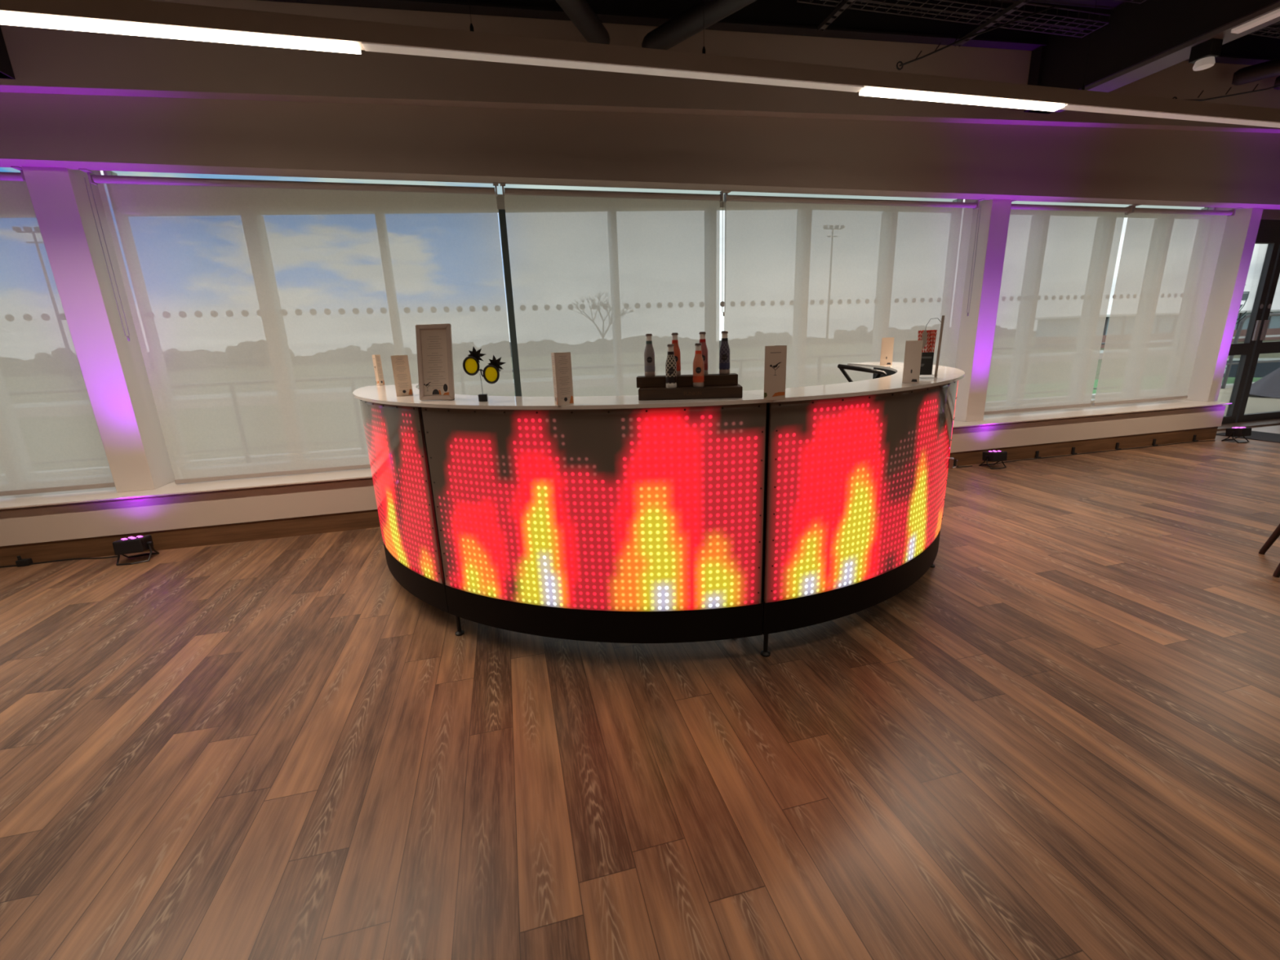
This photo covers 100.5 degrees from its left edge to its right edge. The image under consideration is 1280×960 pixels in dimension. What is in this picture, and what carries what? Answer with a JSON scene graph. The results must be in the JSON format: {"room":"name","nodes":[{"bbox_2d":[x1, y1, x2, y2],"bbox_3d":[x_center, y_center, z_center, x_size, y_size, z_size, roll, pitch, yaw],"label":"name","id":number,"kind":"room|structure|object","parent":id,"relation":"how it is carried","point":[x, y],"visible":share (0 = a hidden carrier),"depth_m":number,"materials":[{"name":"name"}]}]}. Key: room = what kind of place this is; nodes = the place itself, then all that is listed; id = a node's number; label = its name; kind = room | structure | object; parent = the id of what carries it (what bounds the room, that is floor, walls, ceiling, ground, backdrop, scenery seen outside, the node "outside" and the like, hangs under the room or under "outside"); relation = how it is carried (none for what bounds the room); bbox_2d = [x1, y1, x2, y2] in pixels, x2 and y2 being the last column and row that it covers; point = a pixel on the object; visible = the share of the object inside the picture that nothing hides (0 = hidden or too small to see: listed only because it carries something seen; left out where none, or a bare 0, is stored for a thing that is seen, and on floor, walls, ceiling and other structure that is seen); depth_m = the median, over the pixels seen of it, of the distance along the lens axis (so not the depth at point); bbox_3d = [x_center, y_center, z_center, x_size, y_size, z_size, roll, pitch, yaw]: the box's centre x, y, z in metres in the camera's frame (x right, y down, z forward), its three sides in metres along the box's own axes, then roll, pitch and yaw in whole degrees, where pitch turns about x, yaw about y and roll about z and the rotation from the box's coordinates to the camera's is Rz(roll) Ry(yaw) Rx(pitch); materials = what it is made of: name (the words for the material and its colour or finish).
{"room":"entertainment venue","nodes":[
{"label":"entertainment venue","id":0,"kind":"room"},
{"bbox_2d":[0,404,1226,546],"bbox_3d":[-0.695,-0.024,4.870,15.900,0.428,0.495,-6,15,-13],"label":"wall","id":1,"kind":"structure","parent":0,"point":[55,522],"depth_m":4.10,"materials":[{"name":"paint"}]},
{"bbox_2d":[21,166,174,492],"bbox_3d":[-3.847,-1.056,3.854,0.240,2.268,0.340,-6,15,-13],"label":"column","id":2,"kind":"structure","parent":1,"relation":"attached to","point":[113,366],"depth_m":3.73,"materials":[{"name":"paint"}]},
{"bbox_2d":[102,170,963,396],"bbox_3d":[-0.223,-1.475,4.975,7.354,2.268,0.160,-6,15,-13],"label":"window","id":3,"kind":"structure","parent":1,"relation":"in","point":[500,198],"depth_m":4.62,"materials":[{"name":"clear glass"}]},
{"bbox_2d":[0,426,1217,566],"bbox_3d":[-0.650,0.161,4.691,15.870,0.157,0.030,-6,15,-13],"label":"baseboard","id":4,"kind":"structure","parent":1,"relation":"attached to","point":[100,546],"depth_m":4.17,"materials":[{"name":"brown wood"}]},
{"bbox_2d":[0,399,1231,509],"bbox_3d":[-0.687,-0.233,4.796,15.920,0.012,0.537,-6,15,-13],"label":"windowsill","id":5,"kind":"structure","parent":1,"relation":"on","point":[33,500],"depth_m":4.17,"materials":[{"name":"paint"}]},
{"bbox_2d":[953,199,1011,422],"bbox_3d":[3.519,-1.770,5.604,0.230,2.268,0.340,-6,15,-13],"label":"pillar","id":6,"kind":"structure","parent":1,"relation":"attached to","point":[977,329],"depth_m":5.46,"materials":[{"name":"paint"}]},
{"bbox_2d":[1090,207,1214,405],"bbox_3d":[5.189,-2.000,6.261,3.330,2.268,0.160,-6,15,-13],"label":"window","id":7,"kind":"structure","parent":1,"relation":"in","point":[1126,215],"depth_m":6.33,"materials":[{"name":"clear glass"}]},
{"bbox_2d":[1180,207,1263,401],"bbox_3d":[6.945,-2.117,6.473,0.170,2.268,0.450,-6,15,-13],"label":"column","id":8,"kind":"structure","parent":1,"relation":"attached to","point":[1241,229],"depth_m":6.31,"materials":[{"name":"paint"}]},
{"bbox_2d":[0,424,1279,959],"bbox_3d":[3.503,1.415,-0.044,21.900,0.150,12.920,-6,15,-13],"label":"floor","id":9,"kind":"structure","parent":0,"point":[1060,740],"depth_m":1.86,"materials":[{"name":"brown wood"}]},
{"bbox_2d":[0,555,117,567],"bbox_3d":[-5.630,0.696,3.471,3.760,0.074,0.062,-6,15,-13],"label":"power cable","id":10,"kind":"object","parent":9,"relation":"on","point":[25,562],"visible":0.94,"depth_m":3.79,"materials":[{"name":"rubber"}]},
{"bbox_2d":[112,534,159,565],"bbox_3d":[-3.603,0.487,3.800,0.216,0.176,0.197,-7,16,-19],"label":"uplight","id":11,"kind":"object","parent":9,"relation":"on","point":[139,544],"visible":1,"depth_m":3.74,"materials":[{"name":"metal"}]},
{"bbox_2d":[112,534,153,555],"bbox_3d":[-3.602,0.461,3.788,0.164,0.113,0.158,-7,16,-19],"label":"lamp","id":12,"kind":"object","parent":11,"relation":"attached to","point":[139,544],"depth_m":3.73,"materials":[{"name":"metal"}]},
{"bbox_2d":[352,383,474,613],"bbox_3d":[-1.341,0.059,3.185,0.477,1.165,1.547,-11,17,-31],"label":"bar counter","id":13,"kind":"object","parent":9,"relation":"on","point":[394,429],"depth_m":2.67,"materials":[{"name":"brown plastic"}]},
{"bbox_2d":[372,354,384,385],"bbox_3d":[-1.773,-0.741,3.592,0.044,0.202,0.051,2,15,14],"label":"menu card","id":14,"kind":"object","parent":13,"relation":"on","point":[376,359],"visible":1,"depth_m":3.58,"materials":[{"name":"paper"}]},
{"bbox_2d":[391,355,413,396],"bbox_3d":[-1.228,-0.538,2.746,0.079,0.203,0.069,-9,16,-25],"label":"menu card","id":15,"kind":"object","parent":13,"relation":"on","point":[400,364],"visible":1,"depth_m":2.72,"materials":[{"name":"paper"}]},
{"bbox_2d":[352,383,474,406],"bbox_3d":[-1.361,-0.497,3.039,0.477,0.015,1.547,-11,17,-31],"label":"countertop","id":16,"kind":"structure","parent":13,"relation":"on","point":[383,394],"depth_m":2.78,"materials":[{"name":"stone"}]},
{"bbox_2d":[413,392,772,643],"bbox_3d":[-0.210,0.214,2.441,1.547,1.165,0.477,1,15,11],"label":"bar counter","id":17,"kind":"object","parent":9,"relation":"on","point":[618,519],"depth_m":2.24,"materials":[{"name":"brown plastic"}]},
{"bbox_2d":[415,323,454,400],"bbox_3d":[-0.933,-0.544,2.461,0.164,0.338,0.124,0,15,6],"label":"picture frame","id":18,"kind":"object","parent":17,"relation":"on","point":[433,341],"visible":1,"depth_m":2.43,"materials":[{"name":"wood"}]},
{"bbox_2d":[462,346,506,401],"bbox_3d":[-0.673,-0.464,2.324,0.182,0.236,0.042,-7,15,-18],"label":"glasses","id":19,"kind":"object","parent":17,"relation":"on","point":[471,366],"visible":1,"depth_m":2.31,"materials":[{"name":"black plastic"}]},
{"bbox_2d":[551,351,573,405],"bbox_3d":[-0.319,-0.396,2.088,0.070,0.200,0.081,11,20,42],"label":"menu card","id":20,"kind":"object","parent":17,"relation":"on","point":[561,362],"visible":1,"depth_m":2.06,"materials":[{"name":"paper"}]},
{"bbox_2d":[413,392,772,409],"bbox_3d":[-0.229,-0.342,2.296,1.547,0.015,0.477,1,15,11],"label":"countertop","id":21,"kind":"structure","parent":17,"relation":"on","point":[495,402],"depth_m":2.15,"materials":[{"name":"stone"}]},
{"bbox_2d":[636,373,742,400],"bbox_3d":[0.200,-0.387,2.203,0.428,0.088,0.156,-1,15,4],"label":"stand","id":22,"kind":"object","parent":17,"relation":"on","point":[715,385],"visible":1,"depth_m":2.15,"materials":[{"name":"brown wood"}]},
{"bbox_2d":[644,333,655,376],"bbox_3d":[0.039,-0.519,2.216,0.045,0.172,0.046,-1,15,4],"label":"bottle","id":23,"kind":"object","parent":22,"relation":"on","point":[649,353],"visible":1,"depth_m":2.20,"materials":[{"name":"glass"}]},
{"bbox_2d":[665,344,676,388],"bbox_3d":[0.125,-0.458,2.145,0.045,0.172,0.046,-1,15,4],"label":"bottle","id":24,"kind":"object","parent":22,"relation":"on","point":[670,365],"visible":1,"depth_m":2.13,"materials":[{"name":"glass"}]},
{"bbox_2d":[671,333,680,375],"bbox_3d":[0.146,-0.521,2.208,0.045,0.172,0.046,-1,15,4],"label":"bottle","id":25,"kind":"object","parent":22,"relation":"on","point":[674,335],"visible":0.64,"depth_m":2.19,"materials":[{"name":"glass"}]},
{"bbox_2d":[693,342,704,387],"bbox_3d":[0.234,-0.460,2.136,0.045,0.172,0.046,-1,15,4],"label":"bottle","id":26,"kind":"object","parent":22,"relation":"on","point":[698,362],"visible":1,"depth_m":2.12,"materials":[{"name":"glass"}]},
{"bbox_2d":[698,331,708,374],"bbox_3d":[0.259,-0.522,2.199,0.045,0.172,0.047,-1,15,4],"label":"bottle","id":27,"kind":"object","parent":22,"relation":"on","point":[702,335],"visible":0.59,"depth_m":2.18,"materials":[{"name":"glass"}]},
{"bbox_2d":[719,330,729,374],"bbox_3d":[0.348,-0.524,2.192,0.045,0.172,0.047,-1,15,4],"label":"bottle","id":28,"kind":"object","parent":22,"relation":"on","point":[724,351],"visible":1,"depth_m":2.18,"materials":[{"name":"glass"}]},
{"bbox_2d":[742,373,964,657],"bbox_3d":[1.121,0.098,2.708,1.547,1.165,0.477,-12,18,-33],"label":"bar counter","id":29,"kind":"object","parent":9,"relation":"on","point":[855,477],"depth_m":2.36,"materials":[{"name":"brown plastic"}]},
{"bbox_2d":[763,345,786,399],"bbox_3d":[0.512,-0.408,2.023,0.079,0.199,0.069,1,15,12],"label":"menu card","id":30,"kind":"object","parent":29,"relation":"on","point":[775,356],"visible":1,"depth_m":1.99,"materials":[{"name":"paper"}]},
{"bbox_2d":[742,373,964,402],"bbox_3d":[1.102,-0.458,2.562,1.547,0.015,0.477,-12,18,-33],"label":"countertop","id":31,"kind":"structure","parent":29,"relation":"on","point":[892,383],"depth_m":2.37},
{"bbox_2d":[902,340,923,382],"bbox_3d":[1.286,-0.553,2.491,0.066,0.192,0.076,-15,19,-40],"label":"menu card","id":32,"kind":"object","parent":29,"relation":"on","point":[913,348],"visible":1,"depth_m":2.47,"materials":[{"name":"paper"}]},
{"bbox_2d":[919,315,944,377],"bbox_3d":[1.466,-0.674,2.707,0.115,0.304,0.081,6,17,27],"label":"holder","id":33,"kind":"object","parent":29,"relation":"on","point":[926,361],"visible":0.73,"depth_m":2.69,"materials":[{"name":"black plastic"}]},
{"bbox_2d":[920,356,932,366],"bbox_3d":[1.440,-0.601,2.704,0.069,0.050,0.001,6,17,27],"label":"print","id":34,"kind":"object","parent":33,"relation":"attached to","point":[922,365],"depth_m":2.70},
{"bbox_2d":[925,329,928,352],"bbox_3d":[1.446,-0.694,2.679,0.011,0.115,0.006,-14,19,-39],"label":"striped straw","id":35,"kind":"object","parent":33,"relation":"in","point":[928,330],"visible":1,"depth_m":2.68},
{"bbox_2d":[928,329,930,352],"bbox_3d":[1.453,-0.694,2.677,0.012,0.115,0.006,6,17,27],"label":"striped straw","id":36,"kind":"object","parent":33,"relation":"in","point":[929,330],"visible":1,"depth_m":2.67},
{"bbox_2d":[930,329,933,352],"bbox_3d":[1.462,-0.693,2.671,0.012,0.115,0.006,0,15,8],"label":"striped straw","id":37,"kind":"object","parent":33,"relation":"on","point":[931,330],"visible":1,"depth_m":2.67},
{"bbox_2d":[931,329,933,351],"bbox_3d":[1.470,-0.695,2.679,0.011,0.115,0.006,-9,16,-25],"label":"striped straw","id":38,"kind":"object","parent":33,"relation":"on","point":[933,330],"visible":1,"depth_m":2.67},
{"bbox_2d":[933,329,935,352],"bbox_3d":[1.474,-0.693,2.669,0.006,0.115,0.013,-2,15,1],"label":"striped straw","id":39,"kind":"object","parent":33,"relation":"on","point":[935,330],"visible":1,"depth_m":2.67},
{"bbox_2d":[837,364,887,382],"bbox_3d":[1.286,-0.125,3.449,0.402,1.209,0.353,-6,15,-13],"label":"trolley","id":40,"kind":"object","parent":9,"relation":"on","point":[841,366],"visible":0.2,"depth_m":3.35,"materials":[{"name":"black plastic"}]},
{"bbox_2d":[847,361,964,568],"bbox_3d":[1.840,-0.219,3.821,0.477,1.165,1.547,0,15,9],"label":"bar counter","id":41,"kind":"object","parent":9,"relation":"on","point":[896,367],"depth_m":3.68,"materials":[{"name":"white plastic"}]},
{"bbox_2d":[880,337,893,365],"bbox_3d":[1.795,-0.937,3.884,0.081,0.195,0.070,2,15,16],"label":"menu card","id":42,"kind":"object","parent":41,"relation":"on","point":[887,344],"visible":1,"depth_m":3.85,"materials":[{"name":"paper"}]},
{"bbox_2d":[847,361,964,375],"bbox_3d":[1.820,-0.775,3.676,0.477,0.015,1.547,0,15,9],"label":"countertop","id":43,"kind":"structure","parent":41,"relation":"on","point":[898,367],"depth_m":3.59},
{"bbox_2d":[947,457,957,468],"bbox_3d":[1.794,-0.094,3.053,0.044,0.063,0.040,7,17,31],"label":"toggle latch","id":44,"kind":"object","parent":41,"relation":"attached to","point":[951,459],"visible":0.99,"depth_m":3.04,"materials":[{"name":"silver metal"}]},
{"bbox_2d":[953,459,958,466],"bbox_3d":[3.327,-0.178,5.617,0.057,0.078,0.026,-6,15,-13],"label":"clip","id":45,"kind":"object","parent":9,"relation":"on","point":[954,460],"visible":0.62,"depth_m":5.62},
{"bbox_2d":[978,450,1007,469],"bbox_3d":[3.680,-0.222,5.540,0.216,0.176,0.197,-4,15,-9],"label":"uplight","id":46,"kind":"object","parent":9,"relation":"on","point":[990,455],"visible":1,"depth_m":5.47,"materials":[{"name":"metal"}]},
{"bbox_2d":[982,450,1007,462],"bbox_3d":[3.680,-0.248,5.528,0.164,0.113,0.158,-4,15,-9],"label":"lamp","id":47,"kind":"object","parent":46,"relation":"attached to","point":[990,455],"depth_m":5.47,"materials":[{"name":"metal"}]},
{"bbox_2d":[1035,450,1040,457],"bbox_3d":[4.392,-0.282,5.870,0.057,0.078,0.026,-6,15,-13],"label":"clip","id":48,"kind":"object","parent":9,"relation":"on","point":[1037,451],"visible":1,"depth_m":5.87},
{"bbox_2d":[1071,447,1077,453],"bbox_3d":[4.886,-0.330,5.987,0.057,0.078,0.026,-6,15,-13],"label":"clip","id":49,"kind":"object","parent":9,"relation":"on","point":[1073,448],"visible":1,"depth_m":5.99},
{"bbox_2d":[996,440,1215,463],"bbox_3d":[5.346,-0.327,6.049,3.204,0.008,0.058,-6,15,-13],"label":"power cable","id":50,"kind":"object","parent":9,"relation":"on","point":[1206,440],"visible":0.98,"depth_m":6.05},
{"bbox_2d":[1115,442,1121,449],"bbox_3d":[5.516,-0.391,6.137,0.057,0.078,0.026,-6,15,-13],"label":"clip","id":51,"kind":"object","parent":9,"relation":"on","point":[1117,443],"visible":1,"depth_m":6.13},
{"bbox_2d":[1151,439,1157,445],"bbox_3d":[6.068,-0.444,6.268,0.057,0.078,0.026,-6,15,-13],"label":"clip","id":52,"kind":"object","parent":9,"relation":"on","point":[1153,440],"visible":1,"depth_m":6.27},
{"bbox_2d":[1192,435,1198,441],"bbox_3d":[6.697,-0.505,6.418,0.057,0.078,0.026,-6,15,-13],"label":"clip","id":53,"kind":"object","parent":9,"relation":"on","point":[1194,436],"visible":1,"depth_m":6.42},
{"bbox_2d":[1221,426,1251,443],"bbox_3d":[7.079,-0.542,6.313,0.216,0.176,0.197,-6,15,-13],"label":"uplight","id":54,"kind":"object","parent":9,"relation":"on","point":[1237,432],"visible":1,"depth_m":6.26,"materials":[{"name":"metal"}]},
{"bbox_2d":[1225,427,1251,436],"bbox_3d":[7.079,-0.568,6.301,0.164,0.113,0.158,-6,15,-13],"label":"lamp","id":55,"kind":"object","parent":54,"relation":"attached to","point":[1230,432],"depth_m":6.25,"materials":[{"name":"metal"}]},
{"bbox_2d":[1216,431,1279,443],"bbox_3d":[7.807,-0.398,6.000,0.640,0.008,1.820,-6,15,-13],"label":"entrance mat","id":56,"kind":"object","parent":9,"relation":"on","point":[1255,435],"visible":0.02,"depth_m":6.52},
{"bbox_2d":[1217,418,1279,431],"bbox_3d":[9.441,-0.868,7.555,4.670,0.020,0.240,-6,15,-13],"label":"trim","id":57,"kind":"structure","parent":9,"relation":"on","point":[1274,421],"depth_m":7.25,"materials":[{"name":"brown metal"}]},
{"bbox_2d":[1220,219,1279,424],"bbox_3d":[9.691,-2.230,7.449,5.380,2.690,0.115,-6,15,-13],"label":"door","id":58,"kind":"structure","parent":9,"relation":"on","point":[1252,387],"depth_m":7.19,"materials":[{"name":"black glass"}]},
{"bbox_2d":[1235,284,1249,324],"bbox_3d":[7.709,-2.289,6.902,0.506,0.585,0.012,-6,15,-13],"label":"decal","id":59,"kind":"object","parent":58,"relation":"attached to","point":[1245,296],"visible":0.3,"depth_m":6.93,"materials":[{"name":"plastic"}]},
{"bbox_2d":[1251,425,1279,434],"bbox_3d":[10.388,-0.657,6.653,4.690,0.005,1.900,-6,15,-13],"label":"trim","id":60,"kind":"structure","parent":9,"relation":"on","point":[1273,429],"depth_m":6.95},
{"bbox_2d":[1258,524,1279,577],"bbox_3d":[3.903,0.092,2.916,0.652,0.890,0.508,4,16,21],"label":"dining chair","id":61,"kind":"object","parent":9,"relation":"on","point":[1275,535],"visible":1,"depth_m":3.22,"materials":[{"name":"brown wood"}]},
{"bbox_2d":[0,92,1279,219],"bbox_3d":[1.894,-3.103,4.885,21.500,1.000,0.720,-6,15,-13],"label":"beam","id":62,"kind":"structure","parent":0,"point":[1204,169],"depth_m":4.16,"materials":[{"name":"paint"}]},
{"bbox_2d":[0,166,115,496],"bbox_3d":[-5.088,-0.871,3.462,2.340,2.147,0.116,-6,15,-13],"label":"roller blind","id":63,"kind":"object","parent":62,"relation":"attached to","point":[51,441],"visible":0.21,"depth_m":3.77,"materials":[{"name":"fabric"}]},
{"bbox_2d":[78,168,514,484],"bbox_3d":[-2.364,-1.126,4.111,2.680,2.164,0.116,-6,15,-13],"label":"roller blind","id":64,"kind":"object","parent":62,"relation":"hanging from","point":[259,308],"visible":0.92,"depth_m":4.07,"materials":[{"name":"fabric"}]},
{"bbox_2d":[500,182,727,396],"bbox_3d":[-0.140,-1.342,4.640,1.887,2.164,0.116,-6,15,-13],"label":"roller blind","id":65,"kind":"object","parent":62,"relation":"hanging from","point":[593,273],"visible":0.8,"depth_m":4.58,"materials":[{"name":"fabric"}]},
{"bbox_2d":[723,190,985,391],"bbox_3d":[2.068,-1.556,5.164,2.693,2.164,0.116,-6,15,-13],"label":"roller blind","id":66,"kind":"object","parent":62,"relation":"hanging from","point":[824,279],"visible":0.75,"depth_m":5.10,"materials":[{"name":"fabric"}]},
{"bbox_2d":[983,200,1138,414],"bbox_3d":[4.470,-1.807,5.731,1.637,2.127,0.116,-6,15,-13],"label":"roller blind","id":67,"kind":"object","parent":62,"relation":"hanging from","point":[1060,263],"visible":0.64,"depth_m":5.76,"materials":[{"name":"fabric"}]},
{"bbox_2d":[1093,204,1242,405],"bbox_3d":[6.010,-1.956,6.096,1.534,2.127,0.116,-6,15,-13],"label":"roller blind","id":68,"kind":"object","parent":62,"relation":"hanging from","point":[1169,258],"visible":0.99,"depth_m":6.12,"materials":[{"name":"fabric"}]},
{"bbox_2d":[1023,0,1279,114],"bbox_3d":[5.000,-2.193,-0.841,0.280,0.620,11.798,-6,15,-13],"label":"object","id":69,"kind":"structure","parent":0,"point":[1135,33],"depth_m":4.00,"materials":[{"name":"black metal"}]},
{"bbox_2d":[1040,1,1279,112],"bbox_3d":[4.320,-2.499,1.980,0.220,0.169,5.780,-6,15,-13],"label":"ceiling beam","id":70,"kind":"structure","parent":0,"point":[1202,51],"depth_m":3.64,"materials":[{"name":"metal"}]},
{"bbox_2d":[1231,8,1279,33],"bbox_3d":[4.096,-2.707,2.624,0.070,0.021,1.800,-6,15,-13],"label":"diffuser","id":71,"kind":"object","parent":70,"relation":"attached to","point":[1275,13],"depth_m":3.35,"materials":[{"name":"plastic"}]},
{"bbox_3d":[3.355,-2.566,-1.046,21.800,0.830,12.900,-6,15,-13],"label":"ceiling","id":72,"kind":"structure","parent":0,"visible":0},
{"bbox_2d":[0,26,15,79],"bbox_3d":[-2.358,-1.237,-2.528,0.280,0.620,11.798,-6,15,-13],"label":"trim","id":73,"kind":"structure","parent":72,"relation":"attached to","point":[6,68],"depth_m":3.07,"materials":[{"name":"black metal"}]},
{"bbox_2d":[0,0,1279,133],"bbox_3d":[1.910,-3.551,4.634,21.500,1.533,0.655,-6,15,-13],"label":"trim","id":74,"kind":"structure","parent":72,"relation":"attached to","point":[43,60],"depth_m":3.75,"materials":[{"name":"paint"}]},
{"bbox_2d":[0,0,1279,128],"bbox_3d":[0.352,-2.836,2.792,15.500,1.276,0.080,-6,15,-13],"label":"linear pendant light","id":75,"kind":"object","parent":72,"relation":"hanging from","point":[144,18],"visible":1,"depth_m":2.71,"materials":[{"name":"metal"}]},
{"bbox_2d":[0,11,360,54],"bbox_3d":[-2.688,-1.933,2.227,2.780,0.018,0.074,-6,15,-13],"label":"diffuser","id":76,"kind":"object","parent":75,"relation":"attached to","point":[65,20],"depth_m":2.36,"materials":[{"name":"plastic"}]},
{"bbox_2d":[361,42,863,92],"bbox_3d":[-0.005,-2.199,2.859,2.720,0.004,0.068,-6,15,-13],"label":"diffuser","id":77,"kind":"object","parent":75,"relation":"attached to","point":[424,49],"depth_m":2.80,"materials":[{"name":"plastic"}]},
{"bbox_2d":[859,86,1064,111],"bbox_3d":[2.053,-2.392,3.353,1.490,0.018,0.074,-6,15,-13],"label":"diffuser","id":78,"kind":"object","parent":75,"relation":"attached to","point":[915,93],"depth_m":3.32,"materials":[{"name":"plastic"}]},
{"bbox_2d":[1059,104,1279,128],"bbox_3d":[4.069,-2.593,3.827,2.630,0.004,0.068,-6,15,-13],"label":"diffuser","id":79,"kind":"object","parent":75,"relation":"attached to","point":[1123,109],"depth_m":3.73,"materials":[{"name":"plastic"}]},
{"bbox_2d":[257,0,1279,65],"bbox_3d":[2.001,-3.671,4.205,21.500,1.030,0.100,-6,15,-13],"label":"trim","id":80,"kind":"structure","parent":72,"relation":"attached to","point":[786,17],"depth_m":4.08,"materials":[{"name":"black painted plaster"}]},
{"bbox_2d":[817,0,854,31],"bbox_3d":[1.466,-3.243,3.502,0.040,0.030,1.000,-6,15,-13],"label":"channel","id":81,"kind":"object","parent":72,"relation":"attached to","point":[845,4],"visible":1,"depth_m":3.78,"materials":[{"name":"metal"}]},
{"bbox_2d":[1117,0,1146,4],"bbox_3d":[2.329,-3.325,3.442,2.726,0.058,0.210,-6,15,-13],"label":"cable tray","id":82,"kind":"object","parent":81,"relation":"on","point":[1130,1],"visible":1,"depth_m":3.83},
{"bbox_2d":[896,4,1055,70],"bbox_3d":[2.283,-3.010,3.628,1.153,0.420,0.034,-4,15,-8],"label":"hanging wire","id":83,"kind":"object","parent":82,"relation":"hanging from","point":[902,64],"visible":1,"depth_m":3.62,"materials":[{"name":"metal"}]},
{"bbox_2d":[955,0,1031,47],"bbox_3d":[2.657,-3.358,3.785,0.040,0.030,1.000,-6,15,-13],"label":"channel","id":84,"kind":"object","parent":72,"relation":"attached to","point":[1019,3],"visible":0.9,"depth_m":3.92,"materials":[{"name":"metal"}]},
{"bbox_2d":[1012,0,1279,23],"bbox_3d":[2.151,-3.526,3.631,21.500,1.030,0.100,-6,15,-13],"label":"trim","id":85,"kind":"structure","parent":72,"relation":"attached to","point":[1104,4],"depth_m":3.94,"materials":[{"name":"black metal"}]},
{"bbox_2d":[796,0,1110,37],"bbox_3d":[2.325,-3.412,3.855,2.526,0.058,0.210,-6,15,-13],"label":"cable tray","id":86,"kind":"object","parent":85,"relation":"attached to","point":[883,2],"visible":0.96,"depth_m":3.91,"materials":[{"name":"metal"}]},
{"bbox_2d":[1248,21,1279,38],"bbox_3d":[6.082,-3.812,4.568,4.406,0.058,0.210,-6,15,-13],"label":"cable tray","id":87,"kind":"object","parent":85,"relation":"attached to","point":[1270,28],"visible":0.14,"depth_m":4.43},
{"bbox_2d":[1231,57,1279,85],"bbox_3d":[6.264,-3.726,4.531,1.656,0.169,0.140,12,20,42],"label":"brace","id":88,"kind":"object","parent":72,"relation":"attached to","point":[1270,68],"visible":1,"depth_m":4.96,"materials":[{"name":"metal"}]},
{"bbox_2d":[1172,84,1279,101],"bbox_3d":[5.093,-3.234,4.349,1.928,0.400,0.012,-6,15,-13],"label":"hanging wire","id":89,"kind":"object","parent":88,"relation":"hanging from","point":[1253,91],"visible":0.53,"depth_m":4.29,"materials":[{"name":"metal"}]},
{"bbox_2d":[1273,75,1279,89],"bbox_3d":[6.836,-3.782,4.667,1.666,0.169,0.140,12,20,42],"label":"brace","id":90,"kind":"object","parent":72,"relation":"attached to","point":[1277,82],"visible":0.87,"depth_m":5.19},
{"label":"outside","id":91,"kind":"structure","parent":0,"visible":0},
{"bbox_2d":[1091,388,1224,401],"bbox_3d":[3.195,-0.540,8.060,70.000,0.250,3.410,-6,15,-13],"label":"floor","id":92,"kind":"structure","parent":91,"point":[1221,391],"depth_m":11.12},
{"bbox_2d":[1091,384,1222,398],"bbox_3d":[2.755,-0.973,9.735,70.000,0.370,0.160,-6,15,-13],"label":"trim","id":93,"kind":"structure","parent":92,"relation":"attached to","point":[1093,394],"depth_m":11.25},
{"bbox_2d":[1221,318,1244,388],"bbox_3d":[13.856,-2.927,12.044,4.535,1.637,0.070,-6,15,-13],"label":"loop","id":94,"kind":"object","parent":92,"relation":"on","point":[1229,362],"visible":0.41,"depth_m":11.93,"materials":[{"name":"metal"}]},
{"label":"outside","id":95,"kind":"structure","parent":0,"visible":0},
{"bbox_2d":[511,341,1238,395],"bbox_3d":[19.999,-54.014,219.704,650.000,0.300,411.300,-6,15,-13],"label":"ground","id":96,"kind":"structure","parent":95,"point":[1100,361],"depth_m":52.76,"materials":[{"name":"green plant"}]},
{"bbox_2d":[509,340,721,356],"bbox_3d":[15.467,-50.960,196.568,530.000,5.810,6.000,-6,15,-13],"label":"hedge","id":97,"kind":"object","parent":96,"relation":"on","point":[720,341],"visible":0.02,"depth_m":197.47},
{"bbox_2d":[513,353,1102,391],"bbox_3d":[59.480,-16.101,68.986,650.000,0.020,12.000,-6,15,-13],"label":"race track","id":98,"kind":"object","parent":96,"relation":"on","point":[1100,356],"depth_m":65.60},
{"bbox_2d":[1092,377,1223,393],"bbox_3d":[47.002,-7.590,38.069,70.000,0.030,8.000,-6,15,-13],"label":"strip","id":99,"kind":"object","parent":96,"relation":"on","point":[1095,384],"depth_m":34.88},
{"bbox_2d":[1222,358,1233,377],"bbox_3d":[38.624,-7.235,34.367,6.000,1.200,0.140,9,18,35],"label":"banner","id":100,"kind":"object","parent":99,"relation":"on","point":[1228,358],"visible":0.08,"depth_m":34.63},
{"bbox_2d":[1100,310,1245,347],"bbox_3d":[119.476,-30.168,104.035,99.000,5.450,11.000,-6,15,-13],"label":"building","id":101,"kind":"structure","parent":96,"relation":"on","point":[1241,313],"depth_m":91.08,"materials":[{"name":"brick"}]},
{"bbox_3d":[2.500,-3.189,2.297,21.500,1.030,0.100,-6,15,-13],"label":"trim","id":102,"kind":"structure","parent":0,"visible":0},
{"bbox_2d":[555,0,609,44],"bbox_3d":[-1.007,-2.457,1.499,0.140,0.140,4.906,3,15,18],"label":"brace","id":103,"kind":"object","parent":102,"relation":"attached to","point":[580,12],"visible":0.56,"depth_m":3.40,"materials":[{"name":"metal"}]},
{"bbox_2d":[641,0,756,49],"bbox_3d":[2.231,-2.606,1.639,0.140,0.140,6.261,-16,20,-42],"label":"brace","id":104,"kind":"object","parent":102,"relation":"attached to","point":[703,15],"visible":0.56,"depth_m":3.48,"materials":[{"name":"metal"}]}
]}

